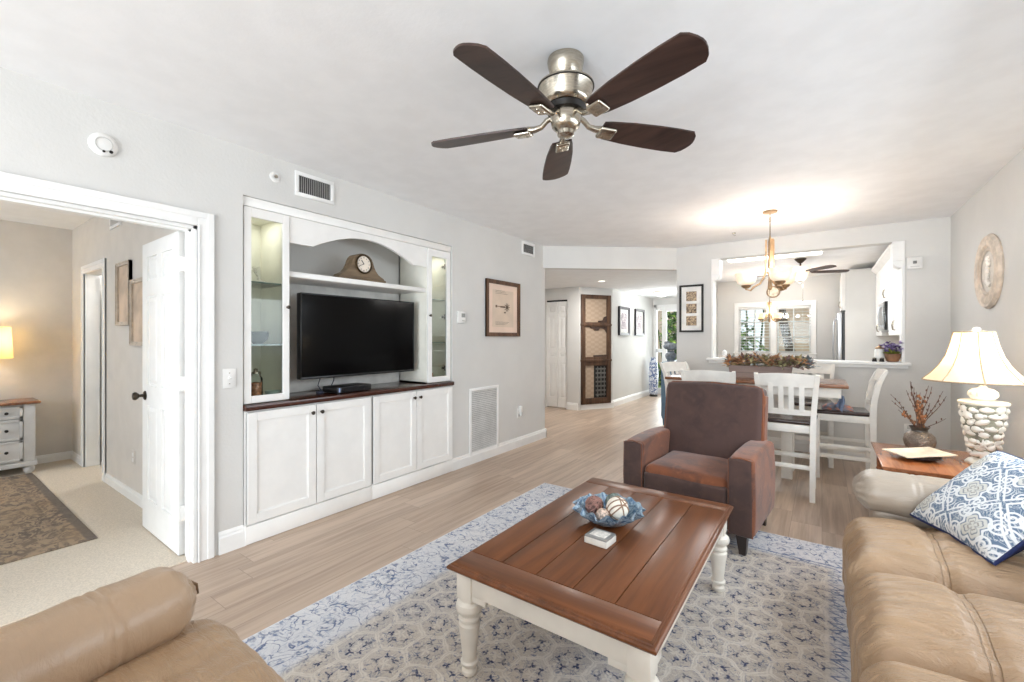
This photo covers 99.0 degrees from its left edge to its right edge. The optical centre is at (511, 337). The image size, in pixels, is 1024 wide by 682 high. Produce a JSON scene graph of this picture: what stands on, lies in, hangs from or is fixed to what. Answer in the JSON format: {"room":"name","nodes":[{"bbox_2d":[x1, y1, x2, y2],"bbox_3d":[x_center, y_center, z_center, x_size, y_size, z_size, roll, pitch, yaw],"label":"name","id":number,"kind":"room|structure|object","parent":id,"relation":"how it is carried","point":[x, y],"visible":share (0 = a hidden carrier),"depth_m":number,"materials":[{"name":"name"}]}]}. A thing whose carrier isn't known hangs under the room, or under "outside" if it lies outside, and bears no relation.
{"room":"living room","nodes":[
{"label":"living room","id":0,"kind":"room"},
{"bbox_2d":[0,220,71,455],"bbox_3d":[-5.787,0.070,3.492,0.120,2.500,3.400,0,0,35],"label":"wall","id":1,"kind":"structure","parent":0,"point":[36,260],"depth_m":4.58,"materials":[{"name":"paint"}]},
{"bbox_2d":[100,275,101,460],"bbox_3d":[-3.641,0.070,4.805,1.200,2.500,1.175,0,0,35],"label":"wall","id":2,"kind":"structure","parent":0,"point":[100,275],"depth_m":4.68,"materials":[{"name":"paint"}]},
{"bbox_2d":[72,217,176,494],"bbox_3d":[-3.320,0.070,3.789,3.560,2.500,0.110,0,0,35],"label":"wall","id":3,"kind":"structure","parent":0,"point":[92,241],"depth_m":3.85,"materials":[{"name":"paint"}]},
{"bbox_2d":[36,451,141,507],"bbox_3d":[-4.203,1.275,2.562,3.540,0.090,2.915,0,0,35],"label":"baseboard","id":4,"kind":"structure","parent":3,"relation":"attached to","point":[125,490],"depth_m":3.92,"materials":[{"name":"white paint"}]},
{"bbox_2d":[81,258,105,481],"bbox_3d":[-4.038,0.295,4.288,0.870,2.050,0.128,0,0,35],"label":"trim","id":5,"kind":"structure","parent":3,"relation":"attached to","point":[90,284],"depth_m":4.47,"materials":[{"name":"white paint"}]},
{"bbox_2d":[115,260,131,325],"bbox_3d":[-3.247,-0.370,3.650,0.360,0.530,0.028,0,0,35],"label":"framed picture","id":6,"kind":"object","parent":3,"relation":"attached to","point":[123,270],"visible":0.85,"depth_m":3.68},
{"bbox_2d":[129,277,141,345],"bbox_3d":[-2.928,-0.203,3.425,0.360,0.525,0.028,0,0,35],"label":"framed picture","id":7,"kind":"object","parent":3,"relation":"attached to","point":[135,285],"visible":0.58,"depth_m":3.47},
{"bbox_2d":[132,231,184,555],"bbox_3d":[-2.270,0.332,2.844,0.734,1.953,0.178,0,0,36],"label":"door","id":8,"kind":"structure","parent":3,"relation":"in","point":[163,259],"depth_m":2.78,"materials":[{"name":"white wood"}]},
{"bbox_2d":[0,67,544,555],"bbox_3d":[-2.298,0.053,2.050,0.120,2.534,9.285,0,0,35],"label":"wall","id":9,"kind":"structure","parent":0,"point":[45,127],"depth_m":2.75,"materials":[{"name":"paint"}]},
{"bbox_2d":[88,133,117,156],"bbox_3d":[-2.082,-0.987,2.229,0.024,0.116,0.116,0,0,35],"label":"smoke detector","id":10,"kind":"object","parent":9,"relation":"attached to","point":[102,144],"visible":1,"depth_m":2.22,"materials":[{"name":"white plastic"}]},
{"bbox_2d":[0,171,213,563],"bbox_3d":[-2.341,0.288,1.982,0.148,2.063,1.695,0,0,35],"label":"trim","id":11,"kind":"structure","parent":9,"relation":"attached to","point":[199,238],"depth_m":2.57,"materials":[{"name":"white paint"}]},
{"bbox_2d":[222,368,235,388],"bbox_3d":[-1.744,0.250,2.704,0.026,0.120,0.076,0,0,35],"label":"light switch","id":12,"kind":"object","parent":9,"relation":"attached to","point":[228,375],"visible":1,"depth_m":2.70,"materials":[{"name":"white plastic"}]},
{"bbox_2d":[295,170,333,204],"bbox_3d":[-1.425,-1.084,3.164,0.012,0.172,0.298,0,0,35],"label":"air vent","id":13,"kind":"object","parent":9,"relation":"in","point":[318,189],"visible":1,"depth_m":3.15,"materials":[{"name":"metal"}]},
{"bbox_2d":[218,428,546,554],"bbox_3d":[-0.714,1.252,4.268,0.136,0.135,3.866,0,0,35],"label":"baseboard","id":14,"kind":"structure","parent":9,"relation":"attached to","point":[231,539],"depth_m":4.54,"materials":[{"name":"white paint"}]},
{"bbox_2d":[469,385,498,455],"bbox_3d":[-0.297,0.900,4.754,0.012,0.740,0.500,0,0,35],"label":"air vent","id":15,"kind":"object","parent":9,"relation":"in","point":[483,401],"visible":1,"depth_m":4.74,"materials":[{"name":"metal"}]},
{"bbox_2d":[485,278,519,336],"bbox_3d":[-0.095,-0.335,5.025,0.026,0.635,0.645,0,0,35],"label":"framed print","id":16,"kind":"object","parent":9,"relation":"attached to","point":[502,298],"visible":1,"depth_m":5.00,"materials":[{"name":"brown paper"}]},
{"bbox_2d":[289,239,399,392],"bbox_3d":[-1.393,0.179,3.731,0.350,2.282,2.025,0,0,35],"label":"wall niche","id":17,"kind":"object","parent":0,"point":[329,258],"visible":0.02,"depth_m":3.79,"materials":[{"name":"paint"}]},
{"bbox_2d":[289,283,398,392],"bbox_3d":[-1.493,0.000,3.796,0.010,0.858,1.295,0,0,35],"label":"panel","id":18,"kind":"object","parent":17,"relation":"attached to","point":[295,385],"visible":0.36,"depth_m":3.62,"materials":[{"name":"paint"}]},
{"bbox_2d":[297,292,413,379],"bbox_3d":[-1.352,-0.013,3.728,0.297,0.643,1.093,0,0,35],"label":"television","id":19,"kind":"object","parent":18,"relation":"attached to","point":[338,336],"visible":1,"depth_m":3.55,"materials":[{"name":"black plastic"}]},
{"bbox_2d":[0,394,868,639],"bbox_3d":[-0.519,1.367,4.108,8.200,0.106,15.100,0,0,35],"label":"floor","id":20,"kind":"structure","parent":0,"point":[249,589],"depth_m":3.06,"materials":[{"name":"wood"}]},
{"bbox_2d":[0,398,40,472],"bbox_3d":[-4.997,0.964,4.103,0.420,0.698,0.740,0,0,35],"label":"nightstand","id":21,"kind":"object","parent":20,"relation":"on","point":[17,416],"visible":1,"depth_m":4.18,"materials":[{"name":"grey paint"}]},
{"bbox_2d":[0,327,13,358],"bbox_3d":[-4.971,0.255,4.140,0.330,0.719,0.330,0,0,35],"label":"lamp","id":22,"kind":"object","parent":21,"relation":"on","point":[6,346],"visible":1,"depth_m":4.16,"materials":[{"name":"yellow fabric"}]},
{"bbox_2d":[0,473,97,564],"bbox_3d":[-4.097,1.310,2.970,2.380,0.008,1.425,0,0,35],"label":"bedroom rug","id":23,"kind":"object","parent":20,"relation":"on","point":[33,521],"visible":1,"depth_m":3.11,"materials":[{"name":"fabric"}]},
{"bbox_2d":[0,567,284,681],"bbox_3d":[-0.729,0.838,0.616,1.513,0.905,1.118,0,0,35],"label":"loveseat","id":24,"kind":"object","parent":20,"relation":"on","point":[140,627],"visible":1,"depth_m":1.12,"materials":[{"name":"beige leather"}]},
{"bbox_2d":[0,567,198,681],"bbox_3d":[-1.213,0.785,0.940,0.236,0.209,0.968,0,0,26],"label":"armrest","id":25,"kind":"object","parent":24,"relation":"on","point":[140,627],"depth_m":1.12,"materials":[{"name":"beige leather"}]},
{"bbox_2d":[91,619,284,681],"bbox_3d":[-0.932,1.032,0.922,0.746,0.395,0.844,0,0,35],"label":"seat cushion","id":26,"kind":"object","parent":24,"relation":"on","point":[199,650],"depth_m":1.16,"materials":[{"name":"beige leather"}]},
{"bbox_2d":[243,396,371,545],"bbox_3d":[-1.575,0.893,3.274,0.458,0.850,0.955,0,0,35],"label":"base cabinet","id":27,"kind":"object","parent":20,"relation":"on","point":[303,464],"visible":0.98,"depth_m":3.08,"materials":[{"name":"white wood"}]},
{"bbox_2d":[243,381,453,411],"bbox_3d":[-1.304,0.448,3.669,0.442,0.036,1.916,0,0,35],"label":"countertop","id":28,"kind":"structure","parent":27,"relation":"on","point":[305,397],"depth_m":3.39,"materials":[{"name":"wood"}]},
{"bbox_2d":[243,206,290,404],"bbox_3d":[-1.778,-0.211,3.018,0.424,1.278,0.301,0,0,35],"label":"display cabinet","id":29,"kind":"object","parent":28,"relation":"on","point":[266,307],"visible":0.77,"depth_m":3.10,"materials":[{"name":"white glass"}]},
{"bbox_2d":[251,368,262,395],"bbox_3d":[-1.742,0.310,2.971,0.084,0.210,0.083,0,0,35],"label":"storage jar","id":30,"kind":"object","parent":29,"relation":"in","point":[256,387],"visible":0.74,"depth_m":2.95,"materials":[{"name":"ceramic"}]},
{"bbox_2d":[251,331,268,343],"bbox_3d":[-1.728,-0.002,2.973,0.132,0.085,0.132,0,0,35],"label":"bowl","id":31,"kind":"object","parent":29,"relation":"on","point":[257,337],"visible":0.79,"depth_m":2.93,"materials":[{"name":"green ceramic"}]},
{"bbox_2d":[251,282,281,288],"bbox_3d":[-1.796,-0.369,3.030,0.352,0.008,0.261,0,0,35],"label":"glass shelf","id":32,"kind":"object","parent":29,"relation":"attached to","point":[254,285],"depth_m":3.07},
{"bbox_2d":[243,196,450,252],"bbox_3d":[-1.183,-0.880,3.582,0.046,0.059,1.917,0,0,35],"label":"board","id":33,"kind":"object","parent":29,"relation":"on","point":[247,201],"visible":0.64,"depth_m":3.32,"materials":[{"name":"wood"}]},
{"bbox_2d":[289,271,425,293],"bbox_3d":[-1.336,-0.449,3.685,0.373,0.038,1.295,0,0,35],"label":"display shelf","id":34,"kind":"object","parent":29,"relation":"attached to","point":[294,277],"visible":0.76,"depth_m":3.56,"materials":[{"name":"wood"}]},
{"bbox_2d":[333,254,385,282],"bbox_3d":[-1.254,-0.580,3.605,0.123,0.221,0.444,0,0,35],"label":"mantel clock","id":35,"kind":"object","parent":34,"relation":"on","point":[357,266],"visible":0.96,"depth_m":3.55,"materials":[{"name":"brown wood"}]},
{"bbox_2d":[289,216,426,266],"bbox_3d":[-1.185,-0.756,3.578,0.028,0.183,1.295,0,0,35],"label":"arched valance","id":36,"kind":"object","parent":29,"relation":"attached to","point":[302,232],"visible":0.98,"depth_m":3.35,"materials":[{"name":"wood"}]},
{"bbox_2d":[323,383,370,393],"bbox_3d":[-1.321,0.403,3.512,0.182,0.052,0.330,0,0,31],"label":"cable box","id":37,"kind":"object","parent":28,"relation":"on","point":[351,387],"visible":0.99,"depth_m":3.43,"materials":[{"name":"black plastic"}]},
{"bbox_2d":[400,248,449,383],"bbox_3d":[-0.849,-0.211,4.327,0.424,1.278,0.311,0,0,35],"label":"display cabinet","id":38,"kind":"object","parent":28,"relation":"on","point":[432,306],"visible":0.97,"depth_m":4.25,"materials":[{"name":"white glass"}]},
{"bbox_2d":[370,385,452,499],"bbox_3d":[-1.021,0.893,4.055,0.458,0.850,0.955,0,0,35],"label":"base cabinet","id":39,"kind":"object","parent":20,"relation":"on","point":[411,431],"visible":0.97,"depth_m":3.88,"materials":[{"name":"white wood"}]},
{"bbox_2d":[242,483,850,681],"bbox_3d":[0.400,1.315,2.015,2.420,0.010,3.050,0,0,35],"label":"area rug","id":40,"kind":"object","parent":20,"relation":"on","point":[780,615],"visible":0.48,"depth_m":1.95,"materials":[{"name":"fabric"}]},
{"bbox_2d":[446,477,732,681],"bbox_3d":[0.453,1.089,1.990,0.808,0.440,1.306,0,0,35],"label":"coffee table","id":41,"kind":"object","parent":40,"relation":"on","point":[622,602],"visible":0.82,"depth_m":1.66,"materials":[{"name":"brown wood"}]},
{"bbox_2d":[584,528,615,548],"bbox_3d":[0.376,0.850,1.861,0.104,0.036,0.092,0,0,39],"label":"box","id":42,"kind":"object","parent":41,"relation":"on","point":[601,538],"visible":1,"depth_m":1.84,"materials":[{"name":"white"}]},
{"bbox_2d":[572,492,645,527],"bbox_3d":[0.456,0.824,2.061,0.342,0.088,0.344,0,0,35],"label":"shell bowl","id":43,"kind":"object","parent":41,"relation":"on","point":[636,510],"visible":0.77,"depth_m":2.01,"materials":[{"name":"blue ceramic"}]},
{"bbox_2d":[585,495,603,514],"bbox_3d":[0.390,0.793,2.071,0.091,0.088,0.092,0,0,35],"label":"decorative ball","id":44,"kind":"object","parent":43,"relation":"in","point":[593,503],"visible":0.88,"depth_m":2.04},
{"bbox_2d":[606,496,628,519],"bbox_3d":[0.486,0.785,2.015,0.106,0.106,0.106,0,0,35],"label":"decorative ball","id":45,"kind":"object","parent":43,"relation":"in","point":[616,506],"visible":0.91,"depth_m":1.98,"materials":[{"name":"white"}]},
{"bbox_2d":[842,469,1023,681],"bbox_3d":[1.390,0.838,1.004,0.965,0.904,2.802,0,0,35],"label":"sofa","id":46,"kind":"object","parent":40,"relation":"on","point":[922,605],"visible":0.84,"depth_m":1.42,"materials":[{"name":"beige leather"}]},
{"bbox_2d":[852,469,950,518],"bbox_3d":[2.131,0.770,2.010,0.890,0.181,0.302,0,0,35],"label":"armrest","id":47,"kind":"object","parent":46,"relation":"on","point":[887,494],"depth_m":2.10,"materials":[{"name":"beige leather"}]},
{"bbox_2d":[859,661,966,681],"bbox_3d":[1.119,1.020,0.816,0.740,0.442,0.564,0,0,35],"label":"seat cushion","id":48,"kind":"object","parent":46,"relation":"on","point":[879,671],"depth_m":1.12,"materials":[{"name":"beige leather"}]},
{"bbox_2d":[842,517,1023,626],"bbox_3d":[1.763,1.021,1.722,0.732,0.444,0.633,0,0,35],"label":"seat cushion","id":49,"kind":"object","parent":46,"relation":"on","point":[869,544],"depth_m":1.67,"materials":[{"name":"beige leather"}]},
{"bbox_2d":[848,572,1023,681],"bbox_3d":[1.432,1.019,1.256,0.735,0.440,0.563,0,0,35],"label":"seat cushion","id":50,"kind":"object","parent":46,"relation":"on","point":[970,637],"depth_m":1.26,"materials":[{"name":"beige leather"}]},
{"bbox_2d":[909,450,1023,565],"bbox_3d":[1.935,0.654,1.745,0.340,0.327,0.457,0,0,13],"label":"throw pillow","id":51,"kind":"object","parent":46,"relation":"on","point":[981,507],"visible":1,"depth_m":1.72,"materials":[{"name":"blue fabric"}]},
{"bbox_2d":[649,357,657,396],"bbox_3d":[3.212,0.880,9.921,0.210,0.880,0.210,0,0,35],"label":"floor vase","id":52,"kind":"object","parent":20,"relation":"on","point":[653,365],"visible":1,"depth_m":9.84,"materials":[{"name":"blue ceramic"}]},
{"bbox_2d":[661,360,676,424],"bbox_3d":[2.676,0.843,6.929,0.392,0.955,1.000,0,0,35],"label":"dining chair","id":53,"kind":"object","parent":20,"relation":"on","point":[663,393],"visible":0.05,"depth_m":6.62,"materials":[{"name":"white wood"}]},
{"bbox_2d":[663,341,676,361],"bbox_3d":[2.441,0.204,6.724,0.224,0.320,0.179,0,0,35],"label":"shell sculpture","id":54,"kind":"object","parent":53,"relation":"on","point":[670,355],"visible":0.95,"depth_m":6.67,"materials":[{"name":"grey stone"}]},
{"bbox_2d":[659,361,689,391],"bbox_3d":[2.070,0.803,5.048,0.454,1.034,0.561,0,0,-30],"label":"dining chair","id":55,"kind":"object","parent":20,"relation":"on","point":[666,367],"visible":0.09,"depth_m":5.22,"materials":[{"name":"white paint"}]},
{"bbox_2d":[623,381,774,555],"bbox_3d":[1.350,0.825,3.131,0.851,0.990,0.763,0,0,40],"label":"armchair","id":56,"kind":"object","parent":20,"relation":"on","point":[712,444],"visible":0.91,"depth_m":3.07,"materials":[{"name":"brown fabric"}]},
{"bbox_2d":[645,451,727,488],"bbox_3d":[1.292,0.946,3.065,0.542,0.197,0.560,0,0,40],"label":"seat cushion","id":57,"kind":"object","parent":56,"relation":"on","point":[663,469],"depth_m":2.94,"materials":[{"name":"brown fabric"}]},
{"bbox_2d":[680,369,735,383],"bbox_3d":[1.885,0.803,4.100,0.454,1.034,0.561,0,0,35],"label":"dining chair","id":58,"kind":"object","parent":20,"relation":"on","point":[686,375],"visible":0.03,"depth_m":3.88,"materials":[{"name":"white paint"}]},
{"bbox_2d":[665,373,848,479],"bbox_3d":[2.430,0.862,4.431,1.537,0.916,0.680,0,0,35],"label":"dining table","id":59,"kind":"object","parent":20,"relation":"on","point":[828,388],"visible":0.43,"depth_m":4.08,"materials":[{"name":"white paint"}]},
{"bbox_2d":[728,365,792,377],"bbox_3d":[2.504,0.342,4.415,0.555,0.126,0.160,0,0,35],"label":"planter box","id":60,"kind":"object","parent":59,"relation":"on","point":[741,371],"visible":0.49,"depth_m":4.38,"materials":[{"name":"wood"}]},
{"bbox_2d":[720,352,819,369],"bbox_3d":[2.559,0.218,4.375,0.913,0.176,0.358,0,0,35],"label":"foliage","id":61,"kind":"object","parent":60,"relation":"in","point":[746,359],"visible":0.96,"depth_m":4.33,"materials":[{"name":"orange plant"}]},
{"bbox_2d":[754,372,819,502],"bbox_3d":[2.366,0.803,3.758,0.454,1.034,0.561,0,0,34],"label":"dining chair","id":62,"kind":"object","parent":20,"relation":"on","point":[802,417],"visible":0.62,"depth_m":3.56,"materials":[{"name":"white paint"}]},
{"bbox_2d":[792,363,834,467],"bbox_3d":[3.240,0.803,4.758,0.454,1.034,0.561,0,0,35],"label":"dining chair","id":63,"kind":"object","parent":20,"relation":"on","point":[823,369],"visible":0.34,"depth_m":4.77,"materials":[{"name":"white paint"}]},
{"bbox_2d":[832,312,844,359],"bbox_3d":[6.056,0.438,7.551,0.859,1.745,0.875,0,0,35],"label":"refrigerator","id":64,"kind":"object","parent":20,"relation":"on","point":[840,317],"visible":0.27,"depth_m":7.39,"materials":[{"name":"silver metal"}]},
{"bbox_2d":[816,368,887,477],"bbox_3d":[3.202,0.803,4.167,0.561,1.034,0.454,0,0,33],"label":"dining chair","id":65,"kind":"object","parent":20,"relation":"on","point":[866,415],"visible":0.79,"depth_m":4.06,"materials":[{"name":"white paint"}]},
{"bbox_2d":[871,442,970,478],"bbox_3d":[2.720,1.045,2.742,0.675,0.550,0.760,0,0,35],"label":"end table","id":66,"kind":"object","parent":20,"relation":"on","point":[948,467],"visible":0.27,"depth_m":2.68,"materials":[{"name":"brown wood"}]},
{"bbox_2d":[882,447,957,461],"bbox_3d":[2.583,0.741,2.777,0.286,0.056,0.220,0,0,5],"label":"plate","id":67,"kind":"object","parent":66,"relation":"on","point":[927,454],"visible":1,"depth_m":2.77,"materials":[{"name":"beige ceramic"}]},
{"bbox_2d":[903,425,936,447],"bbox_3d":[2.794,0.688,2.996,0.172,0.162,0.172,0,0,35],"label":"vase","id":68,"kind":"object","parent":66,"relation":"on","point":[915,437],"visible":0.79,"depth_m":2.95,"materials":[{"name":"grey metal"}]},
{"bbox_2d":[892,382,945,427],"bbox_3d":[2.790,0.473,3.000,0.392,0.357,0.097,0,0,-4],"label":"dried branches","id":69,"kind":"object","parent":68,"relation":"on","point":[920,417],"visible":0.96,"depth_m":2.99,"materials":[{"name":"plant"}]},
{"bbox_2d":[921,327,1023,464],"bbox_3d":[2.814,0.361,2.663,0.474,0.815,0.474,0,0,35],"label":"table lamp","id":70,"kind":"object","parent":66,"relation":"on","point":[976,357],"visible":0.96,"depth_m":2.59,"materials":[{"name":"beige ceramic"}]},
{"bbox_2d":[0,0,1023,281],"bbox_3d":[-0.539,-1.247,4.122,8.150,0.134,15.100,0,0,35],"label":"ceiling","id":71,"kind":"structure","parent":0,"point":[827,115],"depth_m":2.22,"materials":[{"name":"paint"}]},
{"bbox_2d":[431,32,708,179],"bbox_3d":[0.201,-1.044,1.870,1.246,0.339,1.208,0,0,35],"label":"ceiling fan","id":72,"kind":"object","parent":71,"relation":"hanging from","point":[565,95],"visible":1,"depth_m":1.80,"materials":[{"name":"wood"}]},
{"bbox_2d":[735,209,796,290],"bbox_3d":[2.425,-0.835,4.200,0.515,0.759,0.555,0,0,35],"label":"chandelier","id":73,"kind":"object","parent":71,"relation":"hanging from","point":[782,277],"visible":1,"depth_m":4.17,"materials":[{"name":"glass"}]},
{"bbox_2d":[756,272,782,321],"bbox_3d":[4.734,-0.752,8.039,0.429,0.924,0.400,0,0,35],"label":"pendant chandelier","id":74,"kind":"object","parent":71,"relation":"hanging from","point":[760,316],"visible":0.94,"depth_m":8.00,"materials":[{"name":"glass"}]},
{"bbox_2d":[757,258,849,300],"bbox_3d":[4.435,-0.889,6.740,1.236,0.650,1.203,0,0,35],"label":"ceiling fan","id":75,"kind":"object","parent":71,"relation":"hanging from","point":[802,274],"visible":0.8,"depth_m":6.60,"materials":[{"name":"brown metal"}]},
{"bbox_2d":[545,287,580,410],"bbox_3d":[0.836,0.193,8.308,1.050,2.255,0.120,0,0,35],"label":"wall","id":76,"kind":"structure","parent":0,"point":[572,295],"depth_m":8.04,"materials":[{"name":"paint"}]},
{"bbox_2d":[547,300,566,407],"bbox_3d":[0.858,0.293,8.253,0.450,2.014,0.064,0,0,35],"label":"door","id":77,"kind":"structure","parent":76,"relation":"in","point":[556,309],"depth_m":8.26,"materials":[{"name":"white wood"}]},
{"bbox_2d":[581,287,612,400],"bbox_3d":[1.527,0.193,8.191,0.779,2.255,0.120,0,0,-23],"label":"wall","id":78,"kind":"structure","parent":0,"point":[584,290],"depth_m":8.28,"materials":[{"name":"paint"}]},
{"bbox_2d":[580,294,611,404],"bbox_3d":[1.562,0.210,8.109,0.670,2.020,0.054,0,0,-23],"label":"wine rack","id":79,"kind":"object","parent":78,"relation":"attached to","point":[595,324],"visible":1,"depth_m":8.12,"materials":[{"name":"brown wood"}]},
{"bbox_2d":[543,246,676,270],"bbox_3d":[1.311,-1.069,5.879,1.824,0.291,0.100,0,0,-5],"label":"wall diagonal header","id":80,"kind":"structure","parent":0,"point":[554,257],"depth_m":5.83,"materials":[{"name":"paint"}]},
{"bbox_2d":[545,269,676,298],"bbox_3d":[1.874,-0.965,8.130,3.150,0.060,5.570,0,0,35],"label":"ceiling","id":81,"kind":"structure","parent":0,"point":[637,282],"depth_m":7.11,"materials":[{"name":"paint"}]},
{"bbox_2d":[613,289,652,399],"bbox_3d":[2.564,0.193,9.378,0.130,2.255,2.535,0,0,35],"label":"wall","id":82,"kind":"structure","parent":0,"point":[632,353],"depth_m":9.20,"materials":[{"name":"paint"}]},
{"bbox_2d":[566,389,649,409],"bbox_3d":[2.358,1.255,9.051,3.273,0.130,0.514,0,0,-44],"label":"baseboard","id":83,"kind":"structure","parent":82,"relation":"attached to","point":[571,406],"depth_m":8.26,"materials":[{"name":"white paint"}]},
{"bbox_2d":[618,306,629,334],"bbox_3d":[2.263,-0.340,8.804,0.039,0.570,0.560,0,0,35],"label":"framed print","id":84,"kind":"object","parent":82,"relation":"attached to","point":[623,312],"visible":1,"depth_m":8.79},
{"bbox_2d":[634,309,644,335],"bbox_3d":[2.789,-0.340,9.546,0.039,0.570,0.560,0,0,35],"label":"framed print","id":85,"kind":"object","parent":82,"relation":"attached to","point":[639,315],"visible":1,"depth_m":9.55},
{"bbox_2d":[653,274,840,359],"bbox_3d":[5.094,0.043,9.211,4.450,2.555,0.120,0,0,35],"label":"wall","id":86,"kind":"structure","parent":0,"point":[824,289],"depth_m":8.74,"materials":[{"name":"paint"}]},
{"bbox_2d":[654,304,676,393],"bbox_3d":[3.774,0.270,10.099,0.970,2.100,0.119,0,0,35],"label":"door","id":87,"kind":"structure","parent":86,"relation":"in","point":[670,307],"depth_m":10.25,"materials":[{"name":"white paint"}]},
{"bbox_2d":[733,300,816,358],"bbox_3d":[5.365,-0.172,8.963,1.470,1.145,0.150,0,0,35],"label":"window","id":88,"kind":"structure","parent":86,"relation":"in","point":[773,350],"depth_m":8.93,"materials":[{"name":"white paint"}]},
{"bbox_2d":[739,307,769,351],"bbox_3d":[5.093,-0.174,9.175,0.572,0.937,0.050,0,0,35],"label":"window blind","id":89,"kind":"object","parent":88,"relation":"attached to","point":[749,308],"visible":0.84,"depth_m":9.19,"materials":[{"name":"white plastic"}]},
{"bbox_2d":[777,305,810,352],"bbox_3d":[5.655,-0.174,8.776,0.572,0.937,0.050,0,0,35],"label":"window blind","id":90,"kind":"object","parent":88,"relation":"attached to","point":[805,306],"visible":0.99,"depth_m":8.74,"materials":[{"name":"white plastic"}]},
{"bbox_2d":[677,217,950,449],"bbox_3d":[3.349,0.053,5.196,2.650,2.534,0.150,0,0,35],"label":"wall","id":91,"kind":"structure","parent":0,"point":[927,288],"depth_m":4.62,"materials":[{"name":"paint"}]},
{"bbox_2d":[679,284,703,331],"bbox_3d":[2.371,-0.390,5.780,0.300,0.625,0.024,0,0,35],"label":"framed piece","id":92,"kind":"object","parent":91,"relation":"attached to","point":[691,297],"visible":1,"depth_m":5.78,"materials":[{"name":"black paper"}]},
{"bbox_2d":[711,241,904,361],"bbox_3d":[3.384,-0.380,5.168,1.872,1.270,0.185,0,0,35],"label":"trim","id":93,"kind":"structure","parent":91,"relation":"attached to","point":[897,249],"depth_m":4.65,"materials":[{"name":"white paint"}]},
{"bbox_2d":[706,357,910,368],"bbox_3d":[3.377,0.287,5.163,1.965,0.065,0.270,0,0,35],"label":"trim","id":94,"kind":"structure","parent":91,"relation":"attached to","point":[838,363],"depth_m":4.74,"materials":[{"name":"white paint"}]},
{"bbox_2d":[879,341,903,361],"bbox_3d":[4.062,0.140,4.659,0.249,0.228,0.205,0,0,20],"label":"potted flowers","id":95,"kind":"object","parent":94,"relation":"on","point":[892,354],"visible":0.93,"depth_m":4.64,"materials":[{"name":"purple plant"}]},
{"bbox_2d":[768,436,864,457],"bbox_3d":[3.294,1.255,5.133,2.666,0.130,0.016,0,0,35],"label":"baseboard","id":96,"kind":"structure","parent":91,"relation":"attached to","point":[800,445],"depth_m":5.06,"materials":[{"name":"white paint"}]},
{"bbox_2d":[845,268,899,361],"bbox_3d":[5.851,0.095,7.068,0.735,2.450,0.100,0,0,35],"label":"wall","id":97,"kind":"structure","parent":0,"point":[861,340],"depth_m":7.12,"materials":[{"name":"paint"}]},
{"bbox_2d":[951,148,1023,458],"bbox_3d":[2.705,0.053,1.894,0.120,2.534,14.820,0,0,35],"label":"wall","id":98,"kind":"structure","parent":0,"point":[997,208],"depth_m":3.17,"materials":[{"name":"paint"}]},
{"bbox_2d":[839,272,844,312],"bbox_3d":[6.096,-0.795,7.523,0.762,0.650,0.873,0,0,35],"label":"upper cabinet","id":99,"kind":"object","parent":98,"relation":"attached to","point":[842,277],"visible":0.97,"depth_m":7.36,"materials":[{"name":"white wood"}]},
{"bbox_2d":[882,261,888,302],"bbox_3d":[5.229,-0.750,5.885,0.372,0.520,0.758,0,0,35],"label":"upper cabinet","id":100,"kind":"object","parent":98,"relation":"attached to","point":[885,270],"visible":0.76,"depth_m":5.88,"materials":[{"name":"white wood"}]},
{"bbox_2d":[877,301,888,331],"bbox_3d":[5.203,-0.282,5.903,0.435,0.405,0.750,0,0,35],"label":"microwave","id":101,"kind":"object","parent":100,"relation":"attached to","point":[883,309],"visible":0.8,"depth_m":5.79,"materials":[{"name":"silver metal"}]},
{"bbox_2d":[876,269,898,335],"bbox_3d":[5.706,-0.522,6.558,0.372,0.975,0.878,0,0,35],"label":"upper cabinet","id":102,"kind":"object","parent":98,"relation":"attached to","point":[879,274],"visible":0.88,"depth_m":6.64,"materials":[{"name":"white wood"}]},
{"bbox_2d":[889,259,898,334],"bbox_3d":[4.669,-0.522,5.096,0.372,0.975,1.163,0,0,35],"label":"upper cabinet","id":103,"kind":"object","parent":98,"relation":"attached to","point":[893,273],"visible":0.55,"depth_m":5.21,"materials":[{"name":"white wood"}]},
{"bbox_2d":[871,245,889,274],"bbox_3d":[5.135,-1.056,5.777,0.401,0.088,2.815,0,0,35],"label":"crown molding","id":104,"kind":"structure","parent":103,"relation":"attached to","point":[885,256],"depth_m":5.99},
{"bbox_2d":[974,234,1003,308],"bbox_3d":[3.640,-0.508,3.346,0.034,0.570,0.627,0,0,35],"label":"oval medallion","id":105,"kind":"object","parent":98,"relation":"attached to","point":[990,250],"visible":1,"depth_m":3.30,"materials":[{"name":"beige wood"}]},
{"label":"outside","id":106,"kind":"structure","parent":0,"visible":0},
{"bbox_3d":[9.602,1.430,14.400,17.000,0.180,13.400,0,0,35],"label":"ground","id":107,"kind":"structure","parent":106,"visible":0},
{"bbox_2d":[657,310,676,375],"bbox_3d":[4.112,0.150,13.359,2.090,2.380,0.190,0,0,35],"label":"wall","id":108,"kind":"structure","parent":107,"relation":"on","point":[659,316],"depth_m":13.06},
{"bbox_2d":[657,311,676,359],"bbox_3d":[4.352,0.085,11.825,0.942,2.518,1.132,0,0,35],"label":"shrub","id":109,"kind":"object","parent":107,"relation":"on","point":[671,322],"visible":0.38,"depth_m":11.73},
{"bbox_2d":[764,308,808,350],"bbox_3d":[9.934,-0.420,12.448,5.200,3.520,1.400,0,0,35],"label":"house","id":110,"kind":"structure","parent":107,"relation":"on","point":[797,312],"depth_m":13.00,"materials":[{"name":"beige paint"}]},
{"bbox_2d":[779,309,794,350],"bbox_3d":[6.603,-0.367,10.519,0.599,3.435,0.234,0,0,35],"label":"trunk","id":111,"kind":"object","parent":107,"relation":"on","point":[785,326],"visible":0.28,"depth_m":10.47,"materials":[{"name":"grey plant"}]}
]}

